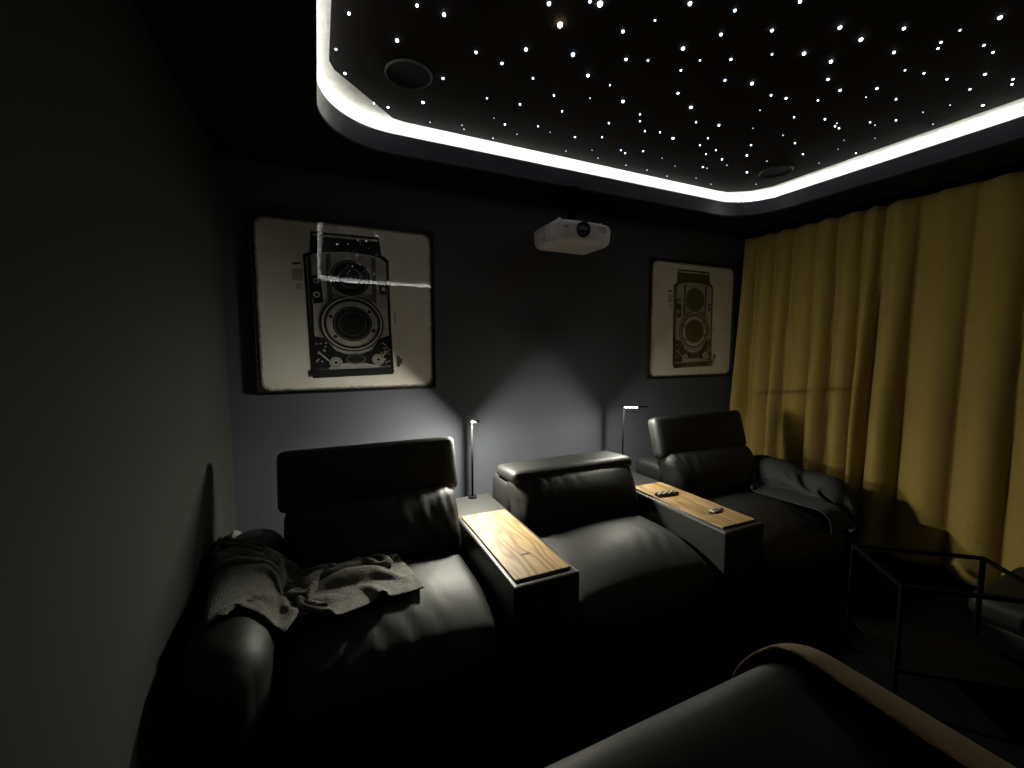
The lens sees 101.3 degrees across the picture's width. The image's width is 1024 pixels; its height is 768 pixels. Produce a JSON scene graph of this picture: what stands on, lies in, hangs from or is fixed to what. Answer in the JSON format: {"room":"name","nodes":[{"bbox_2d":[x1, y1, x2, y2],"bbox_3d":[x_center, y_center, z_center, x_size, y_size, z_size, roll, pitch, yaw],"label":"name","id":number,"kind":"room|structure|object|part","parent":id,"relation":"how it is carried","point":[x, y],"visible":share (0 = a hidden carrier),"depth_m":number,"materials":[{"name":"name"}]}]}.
{"room":"home theater","nodes":[
{"label":"home theater","id":0,"kind":"room"},
{"bbox_2d":[0,0,236,767],"bbox_3d":[-0.346,0.065,-0.452,0.120,2.750,5.900,-2,6,-25],"label":"wall","id":1,"kind":"structure","parent":0,"point":[117,488],"depth_m":0.94,"materials":[{"name":"grey paint"}]},
{"bbox_2d":[215,154,744,537],"bbox_3d":[0.297,-0.252,3.143,4.265,2.750,0.120,-2,6,-25],"label":"wall","id":2,"kind":"structure","parent":0,"point":[547,350],"depth_m":2.86,"materials":[{"name":"grey paint"}]},
{"bbox_2d":[247,210,435,395],"bbox_3d":[-0.945,-0.446,2.471,0.995,0.985,0.026,-2,6,-25],"label":"framed picture","id":3,"kind":"object","parent":2,"relation":"attached to","point":[338,305],"visible":1,"depth_m":2.44,"materials":[{"name":"black"}]},
{"bbox_2d":[646,257,736,378],"bbox_3d":[1.564,-0.547,3.620,0.995,0.985,0.026,-2,6,-25],"label":"framed picture","id":4,"kind":"object","parent":2,"relation":"attached to","point":[690,328],"visible":1,"depth_m":3.59,"materials":[{"name":"black"}]},
{"bbox_2d":[132,0,1023,236],"bbox_3d":[1.555,-1.024,0.330,4.065,0.012,5.900,-2,6,-25],"label":"ceiling","id":5,"kind":"structure","parent":0,"point":[246,70],"depth_m":1.90,"materials":[{"name":"black paint"}]},
{"bbox_2d":[534,186,609,254],"bbox_3d":[0.387,-1.036,2.631,0.418,0.368,0.345,-2,6,-25],"label":"projector","id":6,"kind":"object","parent":5,"relation":"hanging from","point":[570,235],"visible":1,"depth_m":2.54,"materials":[{"name":"white plastic"}]},
{"bbox_2d":[316,0,1023,201],"bbox_3d":[1.440,-1.174,0.505,3.130,0.058,4.810,-2,6,-25],"label":"strip light","id":7,"kind":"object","parent":5,"relation":"attached to","point":[337,90],"depth_m":2.33,"materials":[{"name":"white paint"}]},
{"bbox_2d":[329,0,1023,191],"bbox_3d":[1.412,-1.188,0.497,2.903,0.023,4.628,-2,6,-25],"label":"ceiling panel","id":8,"kind":"object","parent":7,"relation":"attached to","point":[716,95],"visible":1,"depth_m":1.75,"materials":[{"name":"black paint"}]},
{"bbox_2d":[384,58,432,89],"bbox_3d":[-0.433,-1.295,1.763,0.196,0.009,0.196,-2,6,-25],"label":"ceiling speaker","id":9,"kind":"object","parent":8,"relation":"attached to","point":[408,74],"visible":1,"depth_m":1.76,"materials":[{"name":"grey plastic"}]},
{"bbox_2d":[759,165,793,178],"bbox_3d":[1.722,-1.381,2.740,0.196,0.009,0.196,-2,6,-25],"label":"ceiling speaker","id":10,"kind":"object","parent":8,"relation":"attached to","point":[782,170],"visible":1,"depth_m":2.73,"materials":[{"name":"grey plastic"}]},
{"bbox_2d":[317,83,1023,215],"bbox_3d":[1.440,-1.096,0.512,3.058,0.099,4.738,-2,6,-25],"label":"trim","id":11,"kind":"structure","parent":5,"relation":"attached to","point":[1013,129],"depth_m":2.42,"materials":[{"name":"grey paint"}]},
{"bbox_3d":[3.231,-1.088,1.261,0.120,0.023,5.596,-2,6,-25],"label":"rail","id":12,"kind":"object","parent":5,"relation":"attached to","visible":0},
{"bbox_2d":[729,171,1023,586],"bbox_3d":[3.171,0.107,1.321,0.240,2.349,5.567,-2,6,-25],"label":"curtain","id":13,"kind":"object","parent":12,"relation":"hanging from","point":[879,350],"visible":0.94,"depth_m":2.73,"materials":[{"name":"yellow fabric"}]},
{"bbox_2d":[265,550,1023,767],"bbox_3d":[1.555,1.408,0.544,4.305,0.100,6.140,-2,6,-25],"label":"floor","id":14,"kind":"structure","parent":0,"point":[609,697],"depth_m":1.74,"materials":[{"name":"black carpet"}]},
{"bbox_2d":[167,436,505,767],"bbox_3d":[-0.670,0.772,1.786,1.084,0.893,1.050,-2,6,-25],"label":"seat","id":15,"kind":"object","parent":14,"relation":"on","point":[330,689],"visible":0.77,"depth_m":1.49,"materials":[{"name":"black leather"}]},
{"bbox_3d":[-1.040,0.971,1.633,0.269,0.524,1.050,-2,6,-25],"label":"armrest","id":16,"kind":"part","parent":15,"relation":"part of","materials":[{"name":"black leather"}]},
{"bbox_2d":[205,530,424,632],"bbox_3d":[-0.849,0.789,1.818,0.786,0.291,0.866,-2,6,-25],"label":"blanket","id":17,"kind":"object","parent":15,"relation":"on","point":[260,579],"visible":1,"depth_m":1.63,"materials":[{"name":"grey fabric"}]},
{"bbox_3d":[-0.645,0.720,2.018,0.790,0.370,0.302,-2,6,-25],"label":"backrest","id":18,"kind":"part","parent":15,"relation":"part of","materials":[{"name":"black leather"}]},
{"bbox_2d":[275,553,503,732],"bbox_3d":[-0.501,0.960,1.726,0.792,0.303,0.661,-2,6,-25],"label":"seat cushion","id":19,"kind":"object","parent":15,"relation":"on","point":[389,662],"depth_m":1.48,"materials":[{"name":"black leather"}]},
{"bbox_2d":[456,493,578,702],"bbox_3d":[-0.069,0.948,2.110,0.294,0.481,1.015,-2,6,-25],"label":"console","id":20,"kind":"object","parent":14,"relation":"on","point":[532,591],"visible":0.91,"depth_m":1.69,"materials":[{"name":"black leather"}]},
{"bbox_2d":[468,420,479,498],"bbox_3d":[-0.203,0.436,2.385,0.052,0.512,0.286,-1,5,-17],"label":"reading lamp","id":21,"kind":"object","parent":20,"relation":"on","point":[472,496],"visible":1,"depth_m":2.50,"materials":[{"name":"black metal"}]},
{"bbox_2d":[493,451,714,667],"bbox_3d":[0.451,0.822,2.330,0.827,0.695,1.010,-2,6,-25],"label":"seat","id":22,"kind":"object","parent":14,"relation":"on","point":[641,584],"visible":0.8,"depth_m":2.07,"materials":[{"name":"black leather"}]},
{"bbox_3d":[0.375,0.679,2.485,0.824,0.369,0.301,-2,6,-25],"label":"backrest","id":23,"kind":"part","parent":22,"relation":"part of","materials":[{"name":"black leather"}]},
{"bbox_2d":[537,514,713,627],"bbox_3d":[0.518,0.919,2.193,0.824,0.300,0.662,-2,6,-25],"label":"seat cushion","id":24,"kind":"object","parent":22,"relation":"on","point":[634,572],"depth_m":1.99,"materials":[{"name":"black leather"}]},
{"bbox_2d":[631,471,763,621],"bbox_3d":[0.962,0.907,2.582,0.286,0.481,1.015,-2,6,-25],"label":"console","id":25,"kind":"object","parent":14,"relation":"on","point":[729,541],"visible":0.7,"depth_m":2.16,"materials":[{"name":"black leather"}]},
{"bbox_2d":[622,406,647,454],"bbox_3d":[0.799,0.388,2.808,0.052,0.534,0.366,0,5,-6],"label":"reading lamp","id":26,"kind":"object","parent":25,"relation":"on","point":[622,406],"visible":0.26,"depth_m":2.95,"materials":[{"name":"black metal"}]},
{"bbox_2d":[655,490,678,496],"bbox_3d":[0.935,0.660,2.534,0.150,0.020,0.044,-2,5,-21],"label":"remote control","id":27,"kind":"object","parent":25,"relation":"on","point":[672,492],"visible":1,"depth_m":2.52,"materials":[{"name":"black plastic"}]},
{"bbox_2d":[709,507,722,512],"bbox_3d":[1.107,0.685,2.284,0.130,0.014,0.032,-3,6,-33],"label":"remote control","id":28,"kind":"object","parent":25,"relation":"on","point":[716,509],"visible":1,"depth_m":2.27,"materials":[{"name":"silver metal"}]},
{"bbox_2d":[545,658,935,767],"bbox_3d":[0.443,0.940,0.174,0.862,0.777,1.226,-2,6,-25],"label":"seat","id":29,"kind":"object","parent":14,"relation":"on","point":[780,712],"visible":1,"depth_m":0.63,"materials":[{"name":"black leather"}]},
{"bbox_2d":[732,643,1015,767],"bbox_3d":[0.675,0.719,0.537,0.246,0.440,0.788,-2,6,-25],"label":"throw blanket","id":30,"kind":"object","parent":29,"relation":"on","point":[944,747],"visible":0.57,"depth_m":0.66,"materials":[{"name":"brown fabric"}]},
{"bbox_2d":[636,410,848,600],"bbox_3d":[1.582,0.679,2.840,1.103,0.893,1.010,-2,6,-25],"label":"seat","id":31,"kind":"object","parent":14,"relation":"on","point":[707,456],"visible":0.66,"depth_m":2.73,"materials":[{"name":"black leather"}]},
{"bbox_3d":[1.395,0.638,2.952,0.808,0.370,0.301,-2,6,-25],"label":"backrest","id":32,"kind":"part","parent":31,"relation":"part of","materials":[{"name":"black leather"}]},
{"bbox_2d":[704,489,845,571],"bbox_3d":[1.538,0.878,2.660,0.811,0.301,0.662,-2,6,-25],"label":"seat cushion","id":33,"kind":"object","parent":31,"relation":"on","point":[796,538],"depth_m":2.45,"materials":[{"name":"black leather"}]},
{"bbox_2d":[749,455,861,561],"bbox_3d":[1.944,0.849,2.852,0.660,0.602,0.759,-2,6,-25],"label":"blanket","id":34,"kind":"object","parent":31,"relation":"on","point":[776,478],"visible":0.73,"depth_m":2.70,"materials":[{"name":"grey fabric"}]},
{"bbox_2d":[844,543,1023,694],"bbox_3d":[1.756,1.003,1.723,0.490,0.500,0.360,1,5,14],"label":"side table","id":35,"kind":"object","parent":14,"relation":"on","point":[914,650],"visible":0.95,"depth_m":1.70,"materials":[{"name":"black metal"}]},
{"bbox_3d":[1.569,0.990,1.950,0.014,0.486,0.014,1,5,14],"label":"leg","id":36,"kind":"part","parent":35,"relation":"part of","materials":[{"name":"black metal"}]},
{"bbox_3d":[1.482,1.019,1.616,0.014,0.486,0.014,1,5,14],"label":"leg","id":37,"kind":"part","parent":35,"relation":"part of","materials":[{"name":"black metal"}]},
{"bbox_2d":[851,616,1023,693],"bbox_3d":[1.756,1.105,1.732,0.462,0.015,0.332,1,5,14],"label":"shelf","id":38,"kind":"object","parent":35,"relation":"attached to","point":[927,652],"depth_m":1.70,"materials":[{"name":"black glass"}]},
{"bbox_3d":[1.756,0.761,1.702,0.490,0.014,0.360,1,5,14],"label":"frame","id":39,"kind":"part","parent":35,"relation":"part of","materials":[{"name":"black metal"}]},
{"bbox_3d":[2.030,1.000,1.831,0.014,0.486,0.014,1,5,14],"label":"leg","id":40,"kind":"part","parent":35,"relation":"part of","materials":[{"name":"black metal"}]},
{"bbox_2d":[968,567,1023,662],"bbox_3d":[2.507,1.096,1.807,0.600,0.300,0.620,-2,6,-25],"label":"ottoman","id":41,"kind":"object","parent":14,"relation":"on","point":[1001,623],"visible":0.69,"depth_m":1.88,"materials":[{"name":"black leather"}]}
]}

